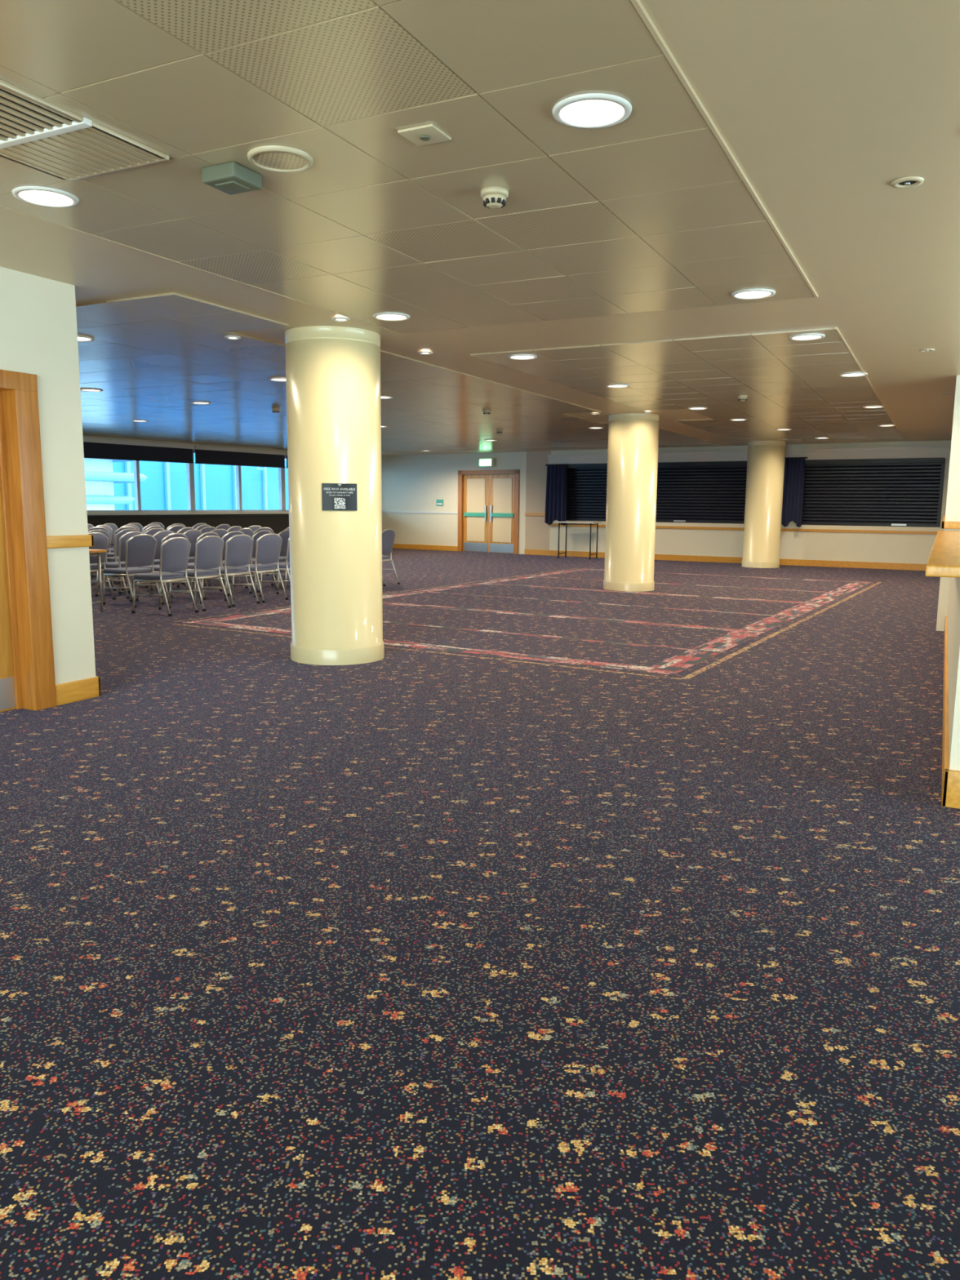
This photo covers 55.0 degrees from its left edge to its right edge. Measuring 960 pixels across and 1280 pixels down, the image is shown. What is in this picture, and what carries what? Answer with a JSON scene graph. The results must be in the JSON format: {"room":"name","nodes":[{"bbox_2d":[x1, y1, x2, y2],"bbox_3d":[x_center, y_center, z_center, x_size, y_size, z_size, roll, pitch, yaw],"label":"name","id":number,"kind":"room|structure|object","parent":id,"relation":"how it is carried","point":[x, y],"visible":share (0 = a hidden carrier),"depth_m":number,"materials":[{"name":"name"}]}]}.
{"room":"function hall","nodes":[
{"label":"function hall","id":0,"kind":"room"},
{"bbox_2d":[0,266,95,684],"bbox_3d":[-4.438,-0.497,2.989,0.250,2.740,7.450,5,9,26],"label":"wall","id":1,"kind":"structure","parent":0,"point":[38,331],"depth_m":6.02,"materials":[{"name":"beige paint"}]},
{"bbox_2d":[0,369,56,712],"bbox_3d":[-3.186,-0.548,5.484,0.281,2.130,1.200,5,9,26],"label":"door","id":2,"kind":"structure","parent":1,"relation":"in","point":[27,668],"depth_m":5.87,"materials":[{"name":"brown wood"}]},
{"bbox_2d":[55,675,101,706],"bbox_3d":[-2.870,0.335,6.338,0.320,0.140,0.370,5,9,26],"label":"baseboard","id":3,"kind":"structure","parent":1,"relation":"attached to","point":[87,688],"depth_m":6.26,"materials":[{"name":"brown wood"}]},
{"bbox_2d":[82,435,288,515],"bbox_3d":[-8.768,-3.057,20.075,0.250,2.740,19.697,6,10,33],"label":"wall","id":4,"kind":"structure","parent":0,"point":[90,437],"depth_m":22.09,"materials":[{"name":"beige paint"}]},
{"bbox_2d":[83,437,194,463],"bbox_3d":[-7.769,-4.314,21.077,0.100,0.430,3.010,6,10,33],"label":"roller blind","id":5,"kind":"object","parent":4,"relation":"attached to","point":[93,448],"visible":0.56,"depth_m":20.98,"materials":[{"name":"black fabric"}]},
{"bbox_2d":[86,460,193,512],"bbox_3d":[-7.904,-3.699,21.254,0.110,1.520,3.050,6,10,33],"label":"window","id":6,"kind":"structure","parent":4,"relation":"in","point":[135,463],"depth_m":21.32,"materials":[{"name":"white"}]},
{"bbox_2d":[112,449,288,512],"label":"window","id":7,"kind":"structure","parent":4,"relation":"in","point":[238,478],"depth_m":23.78,"materials":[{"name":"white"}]},
{"bbox_2d":[194,445,285,467],"bbox_3d":[-6.083,-4.672,23.593,0.100,0.430,3.010,6,10,33],"label":"roller blind","id":8,"kind":"object","parent":7,"relation":"attached to","point":[206,455],"visible":1,"depth_m":23.48,"materials":[{"name":"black fabric"}]},
{"bbox_2d":[283,455,288,511],"bbox_3d":[-4.477,-4.427,26.368,0.110,1.520,3.247,6,10,33],"label":"window","id":9,"kind":"structure","parent":4,"relation":"in","point":[284,486],"depth_m":25.05,"materials":[{"name":"white"}]},
{"bbox_2d":[381,451,526,554],"bbox_3d":[-1.025,-3.974,26.704,5.846,2.740,0.300,7,10,36],"label":"wall","id":10,"kind":"structure","parent":0,"point":[415,482],"depth_m":26.82,"materials":[{"name":"beige paint"}]},
{"bbox_2d":[382,510,457,513],"bbox_3d":[-1.919,-3.772,27.203,3.260,0.060,0.020,7,10,36],"label":"trim","id":11,"kind":"structure","parent":10,"relation":"attached to","point":[383,511],"depth_m":27.04,"materials":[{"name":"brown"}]},
{"bbox_2d":[392,543,457,551],"bbox_3d":[-1.927,-2.763,27.352,3.260,0.140,0.020,7,10,36],"label":"baseboard","id":12,"kind":"structure","parent":10,"relation":"attached to","point":[445,548],"depth_m":27.10,"materials":[{"name":"brown wood"}]},
{"bbox_2d":[435,499,443,506],"bbox_3d":[-1.160,-3.961,26.603,0.250,0.180,0.023,7,10,36],"label":"notice","id":13,"kind":"object","parent":10,"relation":"attached to","point":[438,502],"visible":1,"depth_m":26.59,"materials":[{"name":"teal"}]},
{"bbox_2d":[479,457,494,466],"bbox_3d":[0.181,-4.880,25.374,0.440,0.220,0.130,7,10,36],"label":"exit sign","id":14,"kind":"object","parent":10,"relation":"attached to","point":[490,462],"visible":1,"depth_m":25.30,"materials":[{"name":"white"}]},
{"bbox_2d":[457,469,519,554],"bbox_3d":[0.272,-3.579,25.704,2.080,2.270,0.230,7,10,36],"label":"door","id":15,"kind":"structure","parent":10,"relation":"in","point":[488,500],"depth_m":25.67,"materials":[{"name":"brown wood"}]},
{"bbox_2d":[0,548,959,1279],"bbox_3d":[-2.247,-0.594,13.474,24.000,0.100,30.000,5,9,26],"label":"floor","id":16,"kind":"structure","parent":0,"point":[404,964],"depth_m":2.88,"materials":[{"name":"carpet"}]},
{"bbox_2d":[88,549,106,612],"bbox_3d":[-5.474,-0.753,11.439,1.800,0.760,0.550,5,9,26],"label":"folding table","id":17,"kind":"object","parent":16,"relation":"on","point":[99,551],"visible":0.27,"depth_m":11.24,"materials":[{"name":"brown wood"}]},
{"bbox_2d":[88,527,115,585],"bbox_3d":[-6.410,-1.388,15.121,0.630,0.930,0.484,5,10,30],"label":"banquet chair","id":18,"kind":"object","parent":16,"relation":"on","point":[91,528],"visible":0.09,"depth_m":14.96,"materials":[{"name":"fabric"}]},
{"bbox_2d":[88,532,115,599],"bbox_3d":[-5.418,-1.010,12.620,0.630,0.930,0.484,5,10,29],"label":"banquet chair","id":19,"kind":"object","parent":16,"relation":"on","point":[100,540],"visible":0.44,"depth_m":12.56,"materials":[{"name":"fabric"}]},
{"bbox_2d":[91,524,112,575],"bbox_3d":[-6.876,-1.583,16.420,0.630,0.930,0.484,4,9,24],"label":"banquet chair","id":20,"kind":"object","parent":16,"relation":"on","point":[108,528],"visible":0.26,"depth_m":16.43,"materials":[{"name":"fabric"}]},
{"bbox_2d":[88,529,116,593],"bbox_3d":[-5.898,-1.197,13.857,0.630,0.930,0.484,5,9,27],"label":"banquet chair","id":21,"kind":"object","parent":16,"relation":"on","point":[103,531],"visible":0.2,"depth_m":13.86,"materials":[{"name":"fabric"}]},
{"bbox_2d":[103,523,117,573],"bbox_3d":[-7.299,-1.782,17.739,0.630,0.930,0.484,4,9,21],"label":"banquet chair","id":22,"kind":"object","parent":16,"relation":"on","point":[113,526],"visible":0.12,"depth_m":17.69,"materials":[{"name":"fabric"}]},
{"bbox_2d":[101,524,139,573],"bbox_3d":[-6.595,-1.660,16.957,0.630,0.930,0.484,5,9,26],"label":"banquet chair","id":23,"kind":"object","parent":16,"relation":"on","point":[128,525],"visible":0.19,"depth_m":16.79,"materials":[{"name":"fabric"}]},
{"bbox_2d":[106,526,137,582],"bbox_3d":[-6.095,-1.453,15.580,0.630,0.930,0.484,6,10,31],"label":"banquet chair","id":24,"kind":"object","parent":16,"relation":"on","point":[108,554],"visible":0.19,"depth_m":15.31,"materials":[{"name":"fabric"}]},
{"bbox_2d":[97,528,148,590],"bbox_3d":[-5.604,-1.273,14.389,0.630,0.930,0.484,5,10,31],"label":"banquet chair","id":25,"kind":"object","parent":16,"relation":"on","point":[109,559],"visible":0.3,"depth_m":14.11,"materials":[{"name":"fabric"}]},
{"bbox_2d":[95,531,153,598],"bbox_3d":[-5.087,-1.084,13.139,0.630,0.930,0.484,4,9,25],"label":"banquet chair","id":26,"kind":"object","parent":16,"relation":"on","point":[122,556],"visible":0.43,"depth_m":12.91,"materials":[{"name":"fabric"}]},
{"bbox_2d":[110,522,142,546],"bbox_3d":[-6.992,-1.853,18.235,0.630,0.930,0.484,5,10,28],"label":"banquet chair","id":27,"kind":"object","parent":16,"relation":"on","point":[140,526],"visible":0.13,"depth_m":18.15,"materials":[{"name":"fabric"}]},
{"bbox_2d":[102,533,164,608],"bbox_3d":[-4.557,-0.921,12.064,0.630,0.930,0.484,5,10,29],"label":"banquet chair","id":28,"kind":"object","parent":16,"relation":"on","point":[140,549],"visible":0.93,"depth_m":11.92,"materials":[{"name":"fabric"}]},
{"bbox_2d":[123,525,163,578],"bbox_3d":[-5.840,-1.530,16.116,0.630,0.930,0.484,4,9,24],"label":"banquet chair","id":29,"kind":"object","parent":16,"relation":"on","point":[152,526],"visible":0.06,"depth_m":15.88,"materials":[{"name":"fabric"}]},
{"bbox_2d":[124,528,173,585],"bbox_3d":[-5.363,-1.344,14.884,0.630,0.930,0.484,5,10,30],"label":"banquet chair","id":30,"kind":"object","parent":16,"relation":"on","point":[152,531],"visible":0.17,"depth_m":14.64,"materials":[{"name":"fabric"}]},
{"bbox_2d":[142,524,160,533],"bbox_3d":[-6.349,-1.734,17.467,0.630,0.930,0.484,4,9,25],"label":"banquet chair","id":31,"kind":"object","parent":16,"relation":"on","point":[145,527],"visible":0.12,"depth_m":17.18,"materials":[{"name":"fabric"}]},
{"bbox_2d":[128,530,182,592],"bbox_3d":[-4.830,-1.162,13.678,0.630,0.930,0.484,4,9,25],"label":"banquet chair","id":32,"kind":"object","parent":16,"relation":"on","point":[161,535],"visible":0.18,"depth_m":13.45,"materials":[{"name":"fabric"}]},
{"bbox_2d":[135,533,194,603],"bbox_3d":[-4.307,-0.995,12.579,0.630,0.930,0.484,5,9,26],"label":"banquet chair","id":33,"kind":"object","parent":16,"relation":"on","point":[156,567],"visible":0.22,"depth_m":12.40,"materials":[{"name":"fabric"}]},
{"bbox_2d":[131,537,199,616],"bbox_3d":[-3.841,-0.788,11.201,0.630,0.930,0.484,5,9,26],"label":"banquet chair","id":34,"kind":"object","parent":16,"relation":"on","point":[175,551],"visible":1,"depth_m":11.06,"materials":[{"name":"fabric"}]},
{"bbox_2d":[167,524,184,533],"bbox_3d":[-5.628,-1.608,16.656,0.630,0.930,0.484,4,9,23],"label":"banquet chair","id":35,"kind":"object","parent":16,"relation":"on","point":[175,529],"visible":0.16,"depth_m":16.43,"materials":[{"name":"fabric"}]},
{"bbox_2d":[156,529,209,590],"bbox_3d":[-4.586,-1.237,14.198,0.630,0.930,0.484,4,9,24],"label":"banquet chair","id":36,"kind":"object","parent":16,"relation":"on","point":[192,535],"visible":0.3,"depth_m":14.06,"materials":[{"name":"fabric"}]},
{"bbox_2d":[87,513,288,545],"bbox_3d":[-8.593,-2.171,19.902,0.375,1.040,18.797,6,10,33],"label":"wall","id":37,"kind":"structure","parent":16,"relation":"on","point":[277,522],"depth_m":22.29,"materials":[{"name":"black"}]},
{"bbox_2d":[176,527,201,584],"bbox_3d":[-5.066,-1.421,15.418,0.630,0.930,0.484,4,9,22],"label":"banquet chair","id":38,"kind":"object","parent":16,"relation":"on","point":[184,530],"visible":0.07,"depth_m":15.16,"materials":[{"name":"fabric"}]},
{"bbox_2d":[170,532,225,599],"bbox_3d":[-4.010,-1.067,13.081,0.630,0.930,0.484,4,9,23],"label":"banquet chair","id":39,"kind":"object","parent":16,"relation":"on","point":[190,565],"visible":0.3,"depth_m":12.91,"materials":[{"name":"fabric"}]},
{"bbox_2d":[168,535,231,611],"bbox_3d":[-3.586,-0.866,11.743,0.630,0.930,0.484,5,9,27],"label":"banquet chair","id":40,"kind":"object","parent":16,"relation":"on","point":[208,549],"visible":0.94,"depth_m":11.59,"materials":[{"name":"fabric"}]},
{"bbox_2d":[184,528,235,586],"bbox_3d":[-4.324,-1.312,14.721,0.630,0.930,0.484,5,10,29],"label":"banquet chair","id":41,"kind":"object","parent":16,"relation":"on","point":[221,532],"visible":0.16,"depth_m":14.56,"materials":[{"name":"fabric"}]},
{"bbox_2d":[199,526,223,582],"bbox_3d":[-4.846,-1.495,15.934,0.630,0.930,0.484,5,9,27],"label":"banquet chair","id":42,"kind":"object","parent":16,"relation":"on","point":[207,529],"visible":0.14,"depth_m":15.69,"materials":[{"name":"fabric"}]},
{"bbox_2d":[215,524,230,530],"bbox_3d":[-5.099,-1.762,17.725,0.630,0.930,0.484,4,9,24],"label":"banquet chair","id":43,"kind":"object","parent":16,"relation":"on","point":[225,526],"visible":0.13,"depth_m":17.53,"materials":[{"name":"fabric"}]},
{"bbox_2d":[197,531,252,595],"bbox_3d":[-3.781,-1.146,13.627,0.630,0.930,0.484,5,10,29],"label":"banquet chair","id":44,"kind":"object","parent":16,"relation":"on","point":[231,534],"visible":0.2,"depth_m":13.37,"materials":[{"name":"fabric"}]},
{"bbox_2d":[200,534,260,606],"bbox_3d":[-3.343,-0.943,12.279,0.630,0.930,0.484,5,10,31],"label":"banquet chair","id":45,"kind":"object","parent":16,"relation":"on","point":[238,548],"visible":0.95,"depth_m":12.12,"materials":[{"name":"fabric"}]},
{"bbox_2d":[210,528,258,586],"bbox_3d":[-4.057,-1.386,15.235,0.630,0.930,0.484,4,9,24],"label":"banquet chair","id":46,"kind":"object","parent":16,"relation":"on","point":[249,531],"visible":0.18,"depth_m":15.09,"materials":[{"name":"fabric"}]},
{"bbox_2d":[226,525,248,577],"bbox_3d":[-4.551,-1.574,16.485,0.630,0.930,0.484,4,9,21],"label":"banquet chair","id":47,"kind":"object","parent":16,"relation":"on","point":[235,528],"visible":0.13,"depth_m":16.27,"materials":[{"name":"fabric"}]},
{"bbox_2d":[227,529,277,592],"bbox_3d":[-3.499,-1.223,14.163,0.630,0.930,0.484,4,9,25],"label":"banquet chair","id":48,"kind":"object","parent":16,"relation":"on","point":[260,533],"visible":0.27,"depth_m":13.91,"materials":[{"name":"fabric"}]},
{"bbox_2d":[234,527,277,581],"bbox_3d":[-3.850,-1.463,15.769,0.630,0.930,0.484,6,10,31],"label":"banquet chair","id":49,"kind":"object","parent":16,"relation":"on","point":[260,528],"visible":0.12,"depth_m":15.57,"materials":[{"name":"fabric"}]},
{"bbox_2d":[247,525,268,577],"bbox_3d":[-4.309,-1.647,16.990,0.630,0.930,0.484,5,10,30],"label":"banquet chair","id":50,"kind":"object","parent":16,"relation":"on","point":[253,528],"visible":0.08,"depth_m":16.76,"materials":[{"name":"fabric"}]},
{"bbox_2d":[231,533,288,602],"bbox_3d":[-3.066,-1.015,12.780,0.630,0.930,0.484,6,10,31],"label":"banquet chair","id":51,"kind":"object","parent":16,"relation":"on","point":[268,549],"visible":0.94,"depth_m":12.62,"materials":[{"name":"fabric"}]},
{"bbox_2d":[252,529,289,589],"bbox_3d":[-3.222,-1.292,14.648,0.630,0.930,0.484,5,10,28],"label":"banquet chair","id":52,"kind":"object","parent":16,"relation":"on","point":[284,535],"visible":0.2,"depth_m":14.44,"materials":[{"name":"fabric"}]},
{"bbox_2d":[258,537,290,596],"bbox_3d":[-2.801,-1.091,13.310,0.630,0.930,0.484,4,9,22],"label":"banquet chair","id":53,"kind":"object","parent":16,"relation":"on","point":[282,566],"visible":0.19,"depth_m":13.10,"materials":[{"name":"fabric"}]},
{"bbox_2d":[284,325,384,665],"bbox_3d":[-1.243,-1.202,7.933,0.814,2.740,0.814,5,9,26],"label":"column","id":54,"kind":"structure","parent":16,"relation":"on","point":[333,373],"depth_m":7.62,"materials":[{"name":"beige paint"}]},
{"bbox_2d":[321,483,357,511],"bbox_3d":[-1.149,-1.171,7.558,0.286,0.220,0.029,-2,9,-14],"label":"poster","id":55,"kind":"object","parent":54,"relation":"attached to","point":[335,496],"visible":1,"depth_m":7.55,"materials":[{"name":"black plastic"}]},
{"bbox_2d":[334,484,345,508],"bbox_3d":[-1.146,-1.175,7.544,0.089,0.201,0.003,-2,9,-14],"label":"print","id":56,"kind":"object","parent":55,"relation":"attached to","point":[340,489],"depth_m":7.55,"materials":[{"name":"white"}]},
{"bbox_2d":[382,528,399,586],"bbox_3d":[-1.730,-1.388,15.375,0.630,0.930,0.484,5,9,26],"label":"banquet chair","id":57,"kind":"object","parent":16,"relation":"on","point":[388,535],"visible":0.61,"depth_m":15.27,"materials":[{"name":"fabric"}]},
{"bbox_2d":[170,568,881,679],"bbox_3d":[1.842,-0.613,13.463,6.049,0.002,11.172,5,10,30],"label":"carpet border","id":58,"kind":"object","parent":16,"relation":"on","point":[677,664],"visible":0.95,"depth_m":10.26,"materials":[{"name":"carpet"}]},
{"bbox_2d":[524,450,551,550],"bbox_3d":[1.639,-3.660,24.723,0.810,2.740,0.300,7,11,39],"label":"wall pier","id":59,"kind":"object","parent":16,"relation":"on","point":[536,531],"visible":0.71,"depth_m":24.62,"materials":[{"name":"beige paint"}]},
{"bbox_2d":[524,512,545,515],"bbox_3d":[1.533,-3.356,24.641,0.810,0.080,0.025,7,11,39],"label":"trim","id":60,"kind":"structure","parent":59,"relation":"attached to","point":[526,513],"depth_m":24.67,"materials":[{"name":"brown wood"}]},
{"bbox_2d":[524,549,549,555],"bbox_3d":[1.527,-2.357,24.790,0.810,0.140,0.020,7,11,39],"label":"baseboard","id":61,"kind":"structure","parent":59,"relation":"attached to","point":[534,552],"depth_m":24.78,"materials":[{"name":"brown wood"}]},
{"bbox_2d":[555,521,601,559],"bbox_3d":[2.475,-2.522,23.293,1.000,0.920,0.600,5,9,26],"label":"trestle table","id":62,"kind":"object","parent":16,"relation":"on","point":[559,522],"visible":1,"depth_m":23.21,"materials":[{"name":"white"}]},
{"bbox_2d":[603,413,659,591],"bbox_3d":[2.415,-2.178,14.732,0.814,2.740,0.814,5,9,26],"label":"column","id":63,"kind":"structure","parent":16,"relation":"on","point":[633,437],"depth_m":14.42,"materials":[{"name":"beige paint"}]},
{"bbox_2d":[741,440,786,568],"bbox_3d":[6.288,-2.992,20.452,0.814,2.740,0.814,5,9,26],"label":"column","id":64,"kind":"structure","parent":16,"relation":"on","point":[766,459],"depth_m":20.15,"materials":[{"name":"beige paint"}]},
{"bbox_2d":[0,0,959,460],"bbox_3d":[-2.224,-3.403,13.059,24.000,0.100,30.000,5,9,26],"label":"ceiling","id":65,"kind":"structure","parent":0,"point":[821,105],"depth_m":4.67,"materials":[{"name":"paint"}]},
{"bbox_2d":[0,79,169,181],"bbox_3d":[-1.782,-1.886,3.317,0.590,0.022,1.200,5,9,26],"label":"ceiling vent","id":66,"kind":"object","parent":65,"relation":"in","point":[37,133],"visible":1,"depth_m":3.55,"materials":[{"name":"white"}]},
{"bbox_2d":[191,401,211,404],"bbox_3d":[-3.929,-3.338,12.992,0.280,0.012,0.280,5,9,26],"label":"recessed light","id":67,"kind":"object","parent":65,"relation":"in","point":[194,402],"depth_m":13.01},
{"bbox_2d":[201,161,262,195],"bbox_3d":[-1.045,-1.941,3.886,0.180,0.068,0.180,5,9,26],"label":"box","id":68,"kind":"object","parent":65,"relation":"attached to","point":[230,178],"visible":1,"depth_m":3.83,"materials":[{"name":"grey plastic"}]},
{"bbox_2d":[331,316,350,321],"bbox_3d":[-1.053,-2.427,6.983,0.140,0.012,0.140,5,9,26],"label":"recessed light","id":69,"kind":"object","parent":65,"relation":"in","point":[335,318],"depth_m":6.96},
{"bbox_2d":[372,312,410,320],"bbox_3d":[-0.660,-2.408,6.877,0.280,0.012,0.280,5,9,26],"label":"recessed light","id":70,"kind":"object","parent":65,"relation":"in","point":[380,316],"depth_m":6.88,"materials":[{"name":"plastic"}]},
{"bbox_2d":[0,0,903,451],"bbox_3d":[-2.733,-3.296,12.700,14.847,0.014,22.332,5,9,26],"label":"ceiling tiles","id":71,"kind":"structure","parent":65,"relation":"attached to","point":[651,210],"depth_m":4.43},
{"bbox_2d":[11,186,79,208],"bbox_3d":[-1.988,-2.027,4.226,0.280,0.012,0.280,5,9,26],"label":"recessed light","id":72,"kind":"object","parent":71,"relation":"in","point":[41,196],"depth_m":4.22,"materials":[{"name":"plastic"}]},
{"bbox_2d":[77,335,94,342],"bbox_3d":[-3.450,-2.582,7.900,0.280,0.012,0.280,5,9,26],"label":"recessed light","id":73,"kind":"object","parent":71,"relation":"in","point":[80,338],"depth_m":7.94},
{"bbox_2d":[80,388,102,391],"bbox_3d":[-4.886,-3.138,11.584,0.280,0.012,0.280,5,9,26],"label":"recessed light","id":74,"kind":"object","parent":71,"relation":"in","point":[82,389],"depth_m":11.59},
{"bbox_2d":[224,335,241,339],"bbox_3d":[-2.091,-2.557,7.805,0.140,0.012,0.140,5,9,26],"label":"recessed light","id":75,"kind":"object","parent":71,"relation":"in","point":[230,337],"depth_m":7.77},
{"bbox_2d":[268,377,285,381],"bbox_3d":[-2.252,-2.949,10.450,0.280,0.012,0.280,5,9,26],"label":"recessed light","id":76,"kind":"object","parent":71,"relation":"in","point":[277,379],"depth_m":10.44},
{"bbox_2d":[247,145,312,172],"bbox_3d":[-0.807,-1.942,3.732,0.260,0.018,0.260,5,9,26],"label":"ceiling speaker","id":77,"kind":"object","parent":71,"relation":"in","point":[276,158],"depth_m":3.71},
{"bbox_2d":[397,123,451,146],"bbox_3d":[-0.208,-1.900,3.480,0.150,0.018,0.150,5,9,26],"label":"plate","id":78,"kind":"object","parent":71,"relation":"attached to","point":[428,134],"depth_m":3.46,"materials":[{"name":"plastic"}]},
{"bbox_2d":[552,93,631,128],"bbox_3d":[0.396,-1.865,3.260,0.280,0.012,0.280,5,9,26],"label":"recessed light","id":79,"kind":"object","parent":71,"relation":"in","point":[590,110],"depth_m":3.26,"materials":[{"name":"plastic"}]},
{"bbox_2d":[480,186,508,208],"bbox_3d":[0.064,-1.966,4.113,0.124,0.068,0.124,5,9,26],"label":"smoke detector","id":80,"kind":"object","parent":65,"relation":"attached to","point":[494,197],"visible":1,"depth_m":4.07,"materials":[{"name":"beige plastic"}]},
{"bbox_2d":[507,354,537,359],"bbox_3d":[0.400,-2.671,8.710,0.280,0.012,0.280,5,9,26],"label":"recessed light","id":81,"kind":"object","parent":65,"relation":"in","point":[517,357],"depth_m":8.73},
{"bbox_2d":[605,384,630,387],"bbox_3d":[1.612,-2.967,10.777,0.280,0.012,0.280,5,9,26],"label":"recessed light","id":82,"kind":"object","parent":65,"relation":"in","point":[609,385],"depth_m":10.78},
{"bbox_2d":[688,407,707,409],"bbox_3d":[3.115,-3.312,13.199,0.280,0.012,0.280,5,9,26],"label":"recessed light","id":83,"kind":"object","parent":65,"relation":"in","point":[690,408],"depth_m":13.24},
{"bbox_2d":[737,395,747,401],"bbox_3d":[3.320,-3.056,11.664,0.124,0.068,0.124,5,9,26],"label":"smoke detector","id":84,"kind":"object","parent":65,"relation":"attached to","point":[741,397],"visible":1,"depth_m":11.62,"materials":[{"name":"beige plastic"}]},
{"bbox_2d":[731,288,775,299],"bbox_3d":[1.791,-2.266,6.044,0.280,0.012,0.280,5,9,26],"label":"recessed light","id":85,"kind":"object","parent":65,"relation":"in","point":[757,293],"depth_m":6.04,"materials":[{"name":"plastic"}]},
{"bbox_2d":[789,333,825,340],"bbox_3d":[2.681,-2.483,7.562,0.280,0.012,0.280,5,9,26],"label":"recessed light","id":86,"kind":"object","parent":65,"relation":"in","point":[810,336],"depth_m":7.57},
{"bbox_2d":[839,372,867,377],"bbox_3d":[3.929,-2.789,9.701,0.280,0.012,0.280,5,9,26],"label":"recessed light","id":87,"kind":"object","parent":65,"relation":"in","point":[853,374],"depth_m":9.69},
{"bbox_2d":[862,405,884,408],"bbox_3d":[5.467,-3.236,12.812,0.280,0.012,0.280,5,9,26],"label":"recessed light","id":88,"kind":"object","parent":65,"relation":"in","point":[867,406],"depth_m":12.84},
{"bbox_2d":[891,176,924,188],"bbox_3d":[1.845,-1.971,3.981,0.130,0.013,0.130,5,9,26],"label":"sprinkler","id":89,"kind":"object","parent":65,"relation":"attached to","point":[910,181],"visible":1,"depth_m":3.97,"materials":[{"name":"beige plastic"}]},
{"bbox_2d":[549,440,951,564],"bbox_3d":[6.188,-3.206,21.897,9.987,2.740,0.300,6,10,31],"label":"wall","id":90,"kind":"structure","parent":0,"point":[914,548],"depth_m":21.14,"materials":[{"name":"beige paint"}]},
{"bbox_2d":[544,463,568,525],"bbox_3d":[1.974,-3.773,23.967,0.632,1.568,0.085,6,10,31],"label":"curtain","id":91,"kind":"object","parent":90,"relation":"hanging from","point":[555,498],"visible":0.99,"depth_m":23.96,"materials":[{"name":"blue fabric"}]},
{"bbox_2d":[565,461,746,524],"bbox_3d":[4.309,-3.637,22.760,4.999,1.450,0.230,6,10,31],"label":"roller shutter","id":92,"kind":"object","parent":90,"relation":"attached to","point":[706,491],"visible":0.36,"depth_m":22.47,"materials":[{"name":"black"}]},
{"bbox_2d":[549,550,926,570],"bbox_3d":[5.839,-1.926,22.107,9.388,0.140,0.020,6,10,31],"label":"baseboard","id":93,"kind":"structure","parent":90,"relation":"attached to","point":[552,553],"depth_m":21.26,"materials":[{"name":"brown wood"}]},
{"bbox_2d":[549,524,937,534],"bbox_3d":[5.843,-2.658,21.997,9.388,0.060,0.025,6,10,31],"label":"trim","id":94,"kind":"structure","parent":90,"relation":"attached to","point":[554,525],"depth_m":21.07,"materials":[{"name":"brown wood"}]},
{"bbox_2d":[547,445,951,464],"bbox_3d":[5.811,-4.309,21.677,9.387,0.260,0.200,6,10,31],"label":"trim","id":95,"kind":"structure","parent":90,"relation":"attached to","point":[929,451],"depth_m":20.67,"materials":[{"name":"beige paint"}]},
{"bbox_2d":[781,457,807,527],"bbox_3d":[7.083,-3.337,20.855,0.522,1.558,0.085,6,10,31],"label":"curtain","id":96,"kind":"object","parent":90,"relation":"hanging from","point":[793,479],"visible":0.99,"depth_m":20.84,"materials":[{"name":"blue fabric"}]},
{"bbox_2d":[801,457,945,527],"bbox_3d":[8.512,-3.226,20.207,2.921,1.450,0.230,6,10,31],"label":"roller shutter","id":97,"kind":"object","parent":90,"relation":"attached to","point":[897,491],"visible":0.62,"depth_m":20.21,"materials":[{"name":"black"}]},
{"bbox_2d":[936,375,959,631],"bbox_3d":[8.922,-2.019,14.009,3.300,2.740,10.700,5,9,26],"label":"wall","id":98,"kind":"structure","parent":0,"point":[952,512],"depth_m":9.95,"materials":[{"name":"beige paint"}]},
{"bbox_2d":[941,514,959,528],"bbox_3d":[7.984,-1.876,14.431,1.330,0.080,10.630,5,9,26],"label":"trim","id":99,"kind":"structure","parent":98,"relation":"attached to","point":[944,525],"depth_m":9.98,"materials":[{"name":"brown wood"}]},
{"bbox_2d":[946,577,959,770],"bbox_3d":[4.148,-0.145,6.852,1.150,1.050,6.680,5,9,26],"label":"wall","id":100,"kind":"structure","parent":0,"point":[953,608],"depth_m":4.78,"materials":[{"name":"beige paint"}]},
{"bbox_2d":[924,530,959,577],"bbox_3d":[4.092,-0.682,6.719,1.410,0.050,6.770,5,9,26],"label":"countertop","id":101,"kind":"structure","parent":100,"relation":"on","point":[944,560],"depth_m":4.76,"materials":[{"name":"brown wood"}]},
{"bbox_2d":[941,616,959,808],"bbox_3d":[4.129,0.291,6.908,1.170,0.170,6.710,5,9,26],"label":"baseboard","id":102,"kind":"structure","parent":100,"relation":"attached to","point":[950,795],"depth_m":4.40,"materials":[{"name":"brown wood"}]},
{"bbox_3d":[-8.675,-1.433,9.090,12.850,2.740,0.200,5,9,26],"label":"wall","id":103,"kind":"structure","parent":0,"visible":0},
{"bbox_2d":[46,534,93,548],"bbox_3d":[-3.842,-0.744,6.677,2.525,0.080,0.375,5,9,26],"label":"trim","id":104,"kind":"structure","parent":103,"relation":"attached to","point":[81,540],"depth_m":6.11,"materials":[{"name":"brown wood"}]},
{"label":"outside","id":105,"kind":"structure","parent":0,"visible":0},
{"bbox_3d":[-30.020,-0.775,54.587,58.000,0.200,150.000,5,9,26],"label":"ground","id":106,"kind":"structure","parent":105,"visible":0},
{"bbox_2d":[84,457,147,510],"bbox_3d":[-19.024,-4.035,42.351,7.400,10.000,7.400,5,9,26],"label":"building","id":107,"kind":"structure","parent":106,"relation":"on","point":[100,477],"depth_m":40.86,"materials":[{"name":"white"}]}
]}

